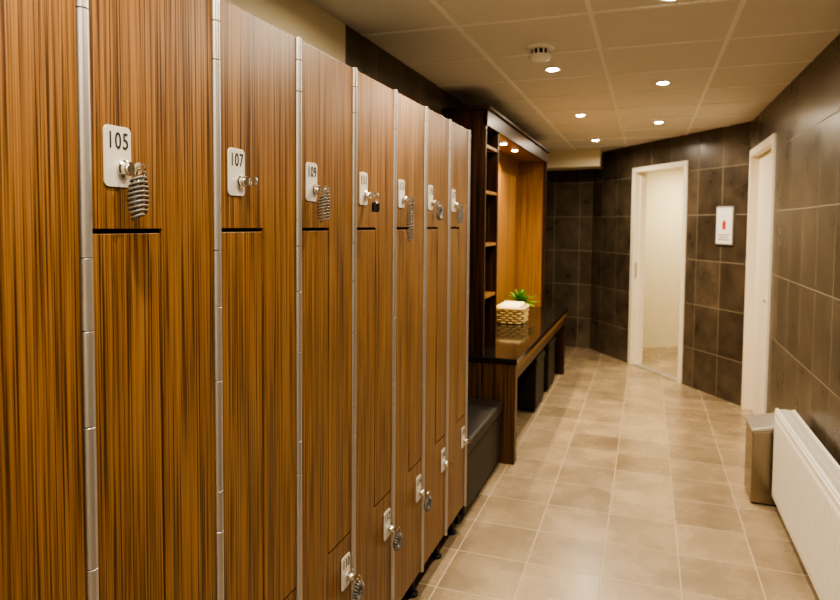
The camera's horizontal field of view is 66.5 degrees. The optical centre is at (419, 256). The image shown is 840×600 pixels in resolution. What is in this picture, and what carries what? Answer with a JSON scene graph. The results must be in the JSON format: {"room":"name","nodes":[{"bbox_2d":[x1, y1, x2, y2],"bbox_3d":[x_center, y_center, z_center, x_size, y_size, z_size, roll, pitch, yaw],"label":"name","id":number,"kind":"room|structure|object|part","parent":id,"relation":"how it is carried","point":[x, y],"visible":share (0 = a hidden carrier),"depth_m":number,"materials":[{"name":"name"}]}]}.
{"room":"changing room","nodes":[
{"label":"changing room","id":0,"kind":"room"},
{"bbox_2d":[226,0,468,115],"bbox_3d":[-0.842,0.161,3.388,1.160,2.520,9.000,2,3,20],"label":"wall","id":1,"kind":"structure","parent":0,"point":[304,19],"depth_m":2.97,"materials":[{"name":"tile"}]},
{"bbox_2d":[310,0,839,150],"bbox_3d":[2.175,-1.180,4.854,6.000,0.060,14.100,2,3,20],"label":"ceiling","id":2,"kind":"structure","parent":0,"point":[713,20],"depth_m":3.42,"materials":[{"name":"white tile"}]},
{"bbox_2d":[526,42,553,61],"bbox_3d":[0.619,-1.046,3.300,0.144,0.076,0.144,2,3,20],"label":"smoke detector","id":3,"kind":"object","parent":2,"relation":"attached to","point":[540,51],"visible":1,"depth_m":3.26,"materials":[{"name":"white plastic"}]},
{"bbox_2d":[544,67,560,71],"bbox_3d":[0.781,-1.102,3.770,0.096,0.010,0.096,2,3,20],"label":"recessed light","id":4,"kind":"object","parent":2,"relation":"in","point":[550,69],"depth_m":3.75,"materials":[{"name":"white glass"}]},
{"bbox_2d":[361,0,839,151],"bbox_3d":[0.908,-1.077,3.238,2.176,0.006,10.000,2,3,20],"label":"grid","id":5,"kind":"object","parent":2,"relation":"attached to","point":[590,12],"visible":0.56,"depth_m":3.58,"materials":[{"name":"beige metal"}]},
{"bbox_2d":[655,81,670,84],"bbox_3d":[1.556,-1.112,4.100,0.096,0.010,0.096,2,3,20],"label":"recessed light","id":6,"kind":"object","parent":2,"relation":"in","point":[659,82],"depth_m":4.08,"materials":[{"name":"white glass"}]},
{"bbox_2d":[401,346,819,599],"bbox_3d":[2.154,1.396,4.985,6.000,0.060,14.100,2,3,20],"label":"floor","id":7,"kind":"structure","parent":0,"point":[625,481],"depth_m":3.60,"materials":[{"name":"tile"}]},
{"bbox_2d":[0,0,85,599],"bbox_3d":[-0.806,0.505,0.978,0.522,2.078,0.348,2,3,20],"label":"locker","id":8,"kind":"object","parent":7,"relation":"on","point":[43,550],"visible":1,"depth_m":0.97,"materials":[{"name":"laminate"}]},
{"bbox_2d":[75,0,215,599],"bbox_3d":[-0.694,0.490,1.296,0.522,2.078,0.348,2,3,20],"label":"locker","id":9,"kind":"object","parent":7,"relation":"on","point":[144,67],"visible":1,"depth_m":1.18,"materials":[{"name":"laminate"}]},
{"bbox_3d":[-0.519,-0.172,1.099,0.003,0.104,0.060,2,3,19],"label":"lock plate","id":10,"kind":"part","parent":9,"relation":"part of","materials":[{"name":"white plastic"}]},
{"bbox_3d":[-0.503,0.671,1.242,0.017,1.434,0.312,2,3,19],"label":"door","id":11,"kind":"part","parent":9,"relation":"part of","materials":[{"name":"laminate"}]},
{"bbox_2d":[211,0,295,599],"bbox_3d":[-0.581,0.474,1.613,0.522,2.078,0.348,2,3,20],"label":"locker","id":12,"kind":"object","parent":7,"relation":"on","point":[254,60],"visible":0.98,"depth_m":1.50,"materials":[{"name":"laminate"}]},
{"bbox_3d":[-0.407,-0.187,1.416,0.003,0.104,0.060,2,3,19],"label":"lock plate","id":13,"kind":"part","parent":12,"relation":"part of","materials":[{"name":"white plastic"}]},
{"bbox_3d":[-0.390,0.656,1.559,0.017,1.434,0.312,2,3,19],"label":"door","id":14,"kind":"part","parent":12,"relation":"part of","materials":[{"name":"laminate"}]},
{"bbox_2d":[295,37,363,599],"bbox_3d":[-0.468,0.459,1.930,0.522,2.078,0.348,2,3,20],"label":"locker","id":15,"kind":"object","parent":7,"relation":"on","point":[324,84],"visible":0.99,"depth_m":1.82,"materials":[{"name":"laminate"}]},
{"bbox_3d":[-0.294,-0.202,1.733,0.003,0.104,0.060,2,3,19],"label":"lock plate","id":16,"kind":"part","parent":15,"relation":"part of","materials":[{"name":"white plastic"}]},
{"bbox_3d":[-0.277,0.641,1.876,0.017,1.434,0.312,2,3,19],"label":"door","id":17,"kind":"part","parent":15,"relation":"part of","materials":[{"name":"laminate"}]},
{"bbox_3d":[-0.273,0.152,1.851,0.018,1.447,0.312,2,3,19],"label":"door","id":18,"kind":"part","parent":15,"relation":"part of","materials":[{"name":"laminate"}]},
{"bbox_3d":[-0.232,0.983,1.997,0.003,0.104,0.060,2,3,19],"label":"lock plate","id":19,"kind":"part","parent":15,"relation":"part of","materials":[{"name":"white plastic"}]},
{"bbox_2d":[350,67,402,599],"bbox_3d":[-0.354,0.444,2.247,0.525,2.078,0.348,2,3,20],"label":"locker","id":20,"kind":"object","parent":7,"relation":"on","point":[373,101],"visible":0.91,"depth_m":2.15,"materials":[{"name":"laminate"}]},
{"bbox_3d":[-0.181,-0.217,2.050,0.003,0.104,0.060,2,3,19],"label":"lock plate","id":21,"kind":"part","parent":20,"relation":"part of","materials":[{"name":"white plastic"}]},
{"bbox_3d":[-0.164,0.626,2.194,0.017,1.434,0.312,2,3,19],"label":"door","id":22,"kind":"part","parent":20,"relation":"part of","materials":[{"name":"laminate"}]},
{"bbox_3d":[-0.160,0.137,2.168,0.018,1.447,0.312,2,3,19],"label":"door","id":23,"kind":"part","parent":20,"relation":"part of","materials":[{"name":"laminate"}]},
{"bbox_3d":[-0.119,0.967,2.314,0.003,0.104,0.060,2,3,19],"label":"lock plate","id":24,"kind":"part","parent":20,"relation":"part of","materials":[{"name":"white plastic"}]},
{"bbox_2d":[390,89,431,599],"bbox_3d":[-0.242,0.429,2.564,0.522,2.078,0.348,2,3,20],"label":"locker","id":25,"kind":"object","parent":7,"relation":"on","point":[406,490],"visible":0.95,"depth_m":2.47,"materials":[{"name":"laminate"}]},
{"bbox_3d":[-0.068,-0.233,2.367,0.003,0.104,0.060,2,3,19],"label":"lock plate","id":26,"kind":"part","parent":25,"relation":"part of","materials":[{"name":"white plastic"}]},
{"bbox_3d":[-0.051,0.611,2.511,0.017,1.434,0.312,2,3,19],"label":"door","id":27,"kind":"part","parent":25,"relation":"part of","materials":[{"name":"laminate"}]},
{"bbox_3d":[-0.047,0.122,2.486,0.018,1.447,0.312,2,3,19],"label":"door","id":28,"kind":"part","parent":25,"relation":"part of","materials":[{"name":"laminate"}]},
{"bbox_3d":[-0.006,0.952,2.632,0.003,0.104,0.060,2,3,19],"label":"lock plate","id":29,"kind":"part","parent":25,"relation":"part of","materials":[{"name":"white plastic"}]},
{"bbox_2d":[405,106,453,597],"bbox_3d":[-0.130,0.413,2.882,0.522,2.078,0.348,2,3,20],"label":"locker","id":30,"kind":"object","parent":7,"relation":"on","point":[436,146],"visible":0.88,"depth_m":2.78,"materials":[{"name":"laminate"}]},
{"bbox_3d":[0.044,-0.248,2.685,0.003,0.104,0.060,2,3,19],"label":"lock plate","id":31,"kind":"part","parent":30,"relation":"part of","materials":[{"name":"white plastic"}]},
{"bbox_3d":[0.061,0.595,2.828,0.017,1.434,0.312,2,3,19],"label":"door","id":32,"kind":"part","parent":30,"relation":"part of","materials":[{"name":"laminate"}]},
{"bbox_3d":[0.066,0.106,2.803,0.018,1.447,0.312,2,3,19],"label":"door","id":33,"kind":"part","parent":30,"relation":"part of","materials":[{"name":"laminate"}]},
{"bbox_3d":[0.107,0.937,2.949,0.003,0.104,0.060,2,3,19],"label":"lock plate","id":34,"kind":"part","parent":30,"relation":"part of","materials":[{"name":"white plastic"}]},
{"bbox_2d":[430,119,472,559],"bbox_3d":[-0.012,0.398,3.213,0.522,2.078,0.378,2,3,20],"label":"locker","id":35,"kind":"object","parent":7,"relation":"on","point":[456,440],"visible":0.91,"depth_m":3.12,"materials":[{"name":"laminate"}]},
{"bbox_3d":[0.157,-0.263,3.002,0.003,0.104,0.060,2,3,19],"label":"lock plate","id":36,"kind":"part","parent":35,"relation":"part of","materials":[{"name":"white plastic"}]},
{"bbox_3d":[0.174,0.580,3.145,0.017,1.434,0.312,2,3,19],"label":"door","id":37,"kind":"part","parent":35,"relation":"part of","materials":[{"name":"laminate"}]},
{"bbox_3d":[0.179,0.091,3.120,0.018,1.447,0.312,2,3,19],"label":"door","id":38,"kind":"part","parent":35,"relation":"part of","materials":[{"name":"laminate"}]},
{"bbox_3d":[0.220,0.922,3.266,0.003,0.104,0.060,2,3,19],"label":"lock plate","id":39,"kind":"part","parent":35,"relation":"part of","materials":[{"name":"white plastic"}]},
{"bbox_2d":[454,398,502,523],"bbox_3d":[0.182,1.187,3.897,0.460,0.435,0.939,2,3,20],"label":"upholstered bench","id":40,"kind":"object","parent":7,"relation":"on","point":[484,416],"visible":0.29,"depth_m":3.82,"materials":[{"name":"black leather"}]},
{"bbox_2d":[468,307,567,464],"bbox_3d":[0.856,0.964,5.670,0.545,0.712,2.840,2,3,20],"label":"counter","id":41,"kind":"object","parent":7,"relation":"on","point":[493,375],"depth_m":4.35,"materials":[{"name":"brown wood"}]},
{"bbox_3d":[0.391,1.046,4.379,0.535,0.671,0.080,2,3,19],"label":"panel","id":42,"kind":"part","parent":41,"relation":"part of","materials":[{"name":"brown wood"}]},
{"bbox_2d":[442,105,549,354],"bbox_3d":[0.764,-0.232,5.635,0.335,1.677,2.760,2,3,20],"label":"shelving unit","id":43,"kind":"object","parent":41,"relation":"on","point":[508,188],"visible":0.64,"depth_m":5.20,"materials":[{"name":"brown wood"}]},
{"bbox_2d":[485,291,494,298],"bbox_3d":[0.359,0.270,4.560,0.285,0.022,0.340,2,3,19],"label":"shelf","id":44,"kind":"object","parent":43,"relation":"attached to","point":[488,294],"depth_m":4.60,"materials":[{"name":"brown wood"}]},
{"bbox_2d":[485,242,495,246],"bbox_3d":[0.362,-0.089,4.542,0.285,0.022,0.340,2,3,19],"label":"shelf","id":45,"kind":"object","parent":43,"relation":"attached to","point":[487,244],"depth_m":4.58,"materials":[{"name":"brown wood"}]},
{"bbox_2d":[486,190,496,195],"bbox_3d":[0.365,-0.449,4.523,0.285,0.022,0.340,2,3,19],"label":"shelf","id":46,"kind":"object","parent":43,"relation":"attached to","point":[488,192],"depth_m":4.57,"materials":[{"name":"brown wood"}]},
{"bbox_2d":[487,145,496,152],"bbox_3d":[0.367,-0.758,4.508,0.285,0.022,0.340,2,3,19],"label":"shelf","id":47,"kind":"object","parent":43,"relation":"attached to","point":[490,149],"depth_m":4.54,"materials":[{"name":"brown wood"}]},
{"bbox_3d":[0.771,-1.058,5.593,0.335,0.024,2.760,2,3,19],"label":"cornice","id":48,"kind":"part","parent":43,"relation":"part of","materials":[{"name":"brown wood"}]},
{"bbox_2d":[496,301,528,323],"bbox_3d":[0.844,0.508,5.865,0.282,0.177,0.362,2,3,20],"label":"wicker basket","id":49,"kind":"object","parent":41,"relation":"on","point":[508,312],"visible":0.98,"depth_m":5.73,"materials":[{"name":"wicker"}]},
{"bbox_2d":[499,304,520,307],"bbox_3d":[0.811,0.466,5.769,0.190,0.064,0.064,2,3,19],"label":"rolled towel","id":50,"kind":"object","parent":49,"relation":"on","point":[502,305],"depth_m":5.75,"materials":[{"name":"fabric"}]},
{"bbox_2d":[501,302,521,307],"bbox_3d":[0.834,0.453,5.831,0.190,0.064,0.064,2,3,19],"label":"rolled towel","id":51,"kind":"object","parent":49,"relation":"on","point":[503,303],"depth_m":5.81,"materials":[{"name":"fabric"}]},
{"bbox_2d":[504,301,524,307],"bbox_3d":[0.878,0.447,5.957,0.190,0.064,0.064,2,3,19],"label":"rolled towel","id":52,"kind":"object","parent":49,"relation":"on","point":[523,303],"depth_m":5.94,"materials":[{"name":"fabric"}]},
{"bbox_2d":[468,307,567,364],"bbox_3d":[0.859,0.628,5.653,0.545,0.040,2.840,2,3,19],"label":"countertop","id":53,"kind":"structure","parent":41,"relation":"on","point":[514,342],"depth_m":5.10,"materials":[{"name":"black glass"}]},
{"bbox_2d":[504,289,540,306],"bbox_3d":[1.012,0.441,6.245,0.356,0.274,0.403,2,3,20],"label":"potted fern","id":54,"kind":"object","parent":41,"relation":"on","point":[520,296],"visible":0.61,"depth_m":6.23,"materials":[{"name":"green plant"}]},
{"bbox_3d":[1.306,0.922,6.969,0.525,0.671,0.080,2,3,19],"label":"panel","id":55,"kind":"part","parent":41,"relation":"part of","materials":[{"name":"brown wood"}]},
{"bbox_2d":[517,349,544,411],"bbox_3d":[0.894,1.083,5.705,0.370,0.470,0.460,2,3,20],"label":"stool","id":56,"kind":"object","parent":7,"relation":"on","point":[530,383],"visible":0.48,"depth_m":5.47,"materials":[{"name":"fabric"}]},
{"bbox_2d":[529,349,544,365],"bbox_3d":[0.896,0.884,5.695,0.370,0.070,0.460,2,3,19],"label":"cushion","id":57,"kind":"object","parent":56,"relation":"on","point":[539,358],"depth_m":5.54,"materials":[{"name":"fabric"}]},
{"bbox_2d":[543,336,555,391],"bbox_3d":[1.138,1.050,6.392,0.370,0.470,0.460,2,3,20],"label":"stool","id":58,"kind":"object","parent":7,"relation":"on","point":[549,358],"visible":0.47,"depth_m":6.17,"materials":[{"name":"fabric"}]},
{"bbox_2d":[543,336,555,350],"bbox_3d":[1.140,0.851,6.382,0.370,0.070,0.460,2,3,19],"label":"cushion","id":59,"kind":"object","parent":58,"relation":"on","point":[550,345],"depth_m":6.22,"materials":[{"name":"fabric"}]},
{"bbox_2d":[632,364,676,381],"bbox_3d":[2.605,1.264,7.000,0.120,0.006,0.865,0,3,-14],"label":"threshold","id":60,"kind":"object","parent":7,"relation":"on","point":[642,366],"visible":0.76,"depth_m":7.02,"materials":[{"name":"metal"}]},
{"bbox_2d":[744,412,776,506],"bbox_3d":[2.059,1.178,3.776,0.231,0.497,0.272,2,3,20],"label":"waste bin","id":61,"kind":"object","parent":7,"relation":"on","point":[759,443],"visible":0.56,"depth_m":3.68,"materials":[{"name":"metal"}]},
{"bbox_3d":[2.061,0.967,3.765,0.231,0.074,0.272,2,3,19],"label":"sloped lid","id":62,"kind":"part","parent":61,"relation":"part of","materials":[{"name":"metal"}]},
{"bbox_2d":[544,121,751,405],"bbox_3d":[2.152,-0.034,7.692,0.960,2.520,4.346,-1,3,-32],"label":"wall","id":63,"kind":"structure","parent":0,"point":[588,211],"depth_m":6.68,"materials":[{"name":"tile"}]},
{"bbox_2d":[547,148,602,170],"bbox_3d":[1.373,-1.228,8.323,2.073,0.209,0.492,3,4,35],"label":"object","id":64,"kind":"structure","parent":63,"relation":"attached to","point":[581,159],"depth_m":7.81,"materials":[{"name":"beige paint"}]},
{"bbox_2d":[627,168,640,363],"bbox_3d":[2.503,0.115,7.388,0.150,2.260,0.055,0,3,-14],"label":"door frame","id":65,"kind":"structure","parent":63,"relation":"attached to","point":[636,177],"depth_m":7.36,"materials":[{"name":"paint"}]},
{"bbox_2d":[634,263,636,277],"bbox_3d":[2.478,0.157,7.354,0.025,0.180,0.003,0,3,-14],"label":"strike plate","id":66,"kind":"object","parent":63,"relation":"attached to","point":[635,263],"visible":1,"depth_m":7.36,"materials":[{"name":"metal"}]},
{"bbox_2d":[636,173,646,363],"bbox_3d":[2.548,0.144,7.365,0.075,2.205,0.014,0,3,-14],"label":"door frame","id":67,"kind":"object","parent":63,"relation":"attached to","point":[643,185],"visible":1,"depth_m":7.36,"materials":[{"name":"paint"}]},
{"bbox_2d":[635,161,683,172],"bbox_3d":[2.624,-0.962,6.886,0.150,0.055,0.865,0,3,-14],"label":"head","id":68,"kind":"object","parent":63,"relation":"attached to","point":[674,165],"visible":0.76,"depth_m":6.84},
{"bbox_2d":[677,160,687,383],"bbox_3d":[2.726,0.163,6.497,0.150,2.260,0.055,0,3,-14],"label":"door frame","id":69,"kind":"structure","parent":63,"relation":"attached to","point":[685,172],"depth_m":6.47,"materials":[{"name":"paint"}]},
{"bbox_2d":[715,206,734,245],"bbox_3d":[2.804,-0.284,5.887,0.019,0.355,0.230,0,3,-14],"label":"wall sign","id":70,"kind":"object","parent":63,"relation":"attached to","point":[725,216],"visible":1,"depth_m":5.87,"materials":[{"name":"metal"}]},
{"bbox_2d":[642,168,683,347],"bbox_3d":[3.558,-0.065,8.548,2.470,2.520,0.100,0,3,-14],"label":"wall","id":71,"kind":"structure","parent":0,"point":[664,196],"depth_m":8.41,"materials":[{"name":"beige paint"}]},
{"bbox_2d":[751,34,839,465],"bbox_3d":[1.623,0.257,1.916,0.120,2.520,7.870,2,3,20],"label":"wall","id":72,"kind":"structure","parent":0,"point":[804,328],"depth_m":3.52,"materials":[{"name":"tile"}]},
{"bbox_2d":[741,133,776,413],"bbox_3d":[2.726,0.236,5.055,0.138,2.260,1.120,2,3,20],"label":"frame","id":73,"kind":"object","parent":72,"relation":"attached to","point":[769,143],"visible":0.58,"depth_m":5.51,"materials":[{"name":"paint"}]},
{"bbox_2d":[751,150,771,414],"bbox_3d":[2.744,0.263,5.050,0.040,2.190,0.996,2,3,20],"label":"leaf","id":74,"kind":"object","parent":72,"relation":"attached to","point":[764,160],"visible":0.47,"depth_m":5.24,"materials":[{"name":"paint"}]},
{"bbox_2d":[772,408,839,599],"bbox_3d":[1.775,1.182,2.809,0.141,0.581,1.670,2,3,20],"label":"panel radiator","id":75,"kind":"object","parent":72,"relation":"attached to","point":[805,476],"visible":1,"depth_m":2.84,"materials":[{"name":"metal"}]},
{"bbox_2d":[776,408,839,500],"bbox_3d":[1.766,0.895,2.799,0.096,0.006,1.670,2,3,19],"label":"grille","id":76,"kind":"object","parent":75,"relation":"attached to","point":[786,417],"depth_m":2.94,"materials":[{"name":"metal"}]},
{"bbox_3d":[1.802,1.152,2.798,0.015,0.495,1.664,2,3,19],"label":"panel","id":77,"kind":"part","parent":75,"relation":"part of","materials":[{"name":"metal"}]}
]}

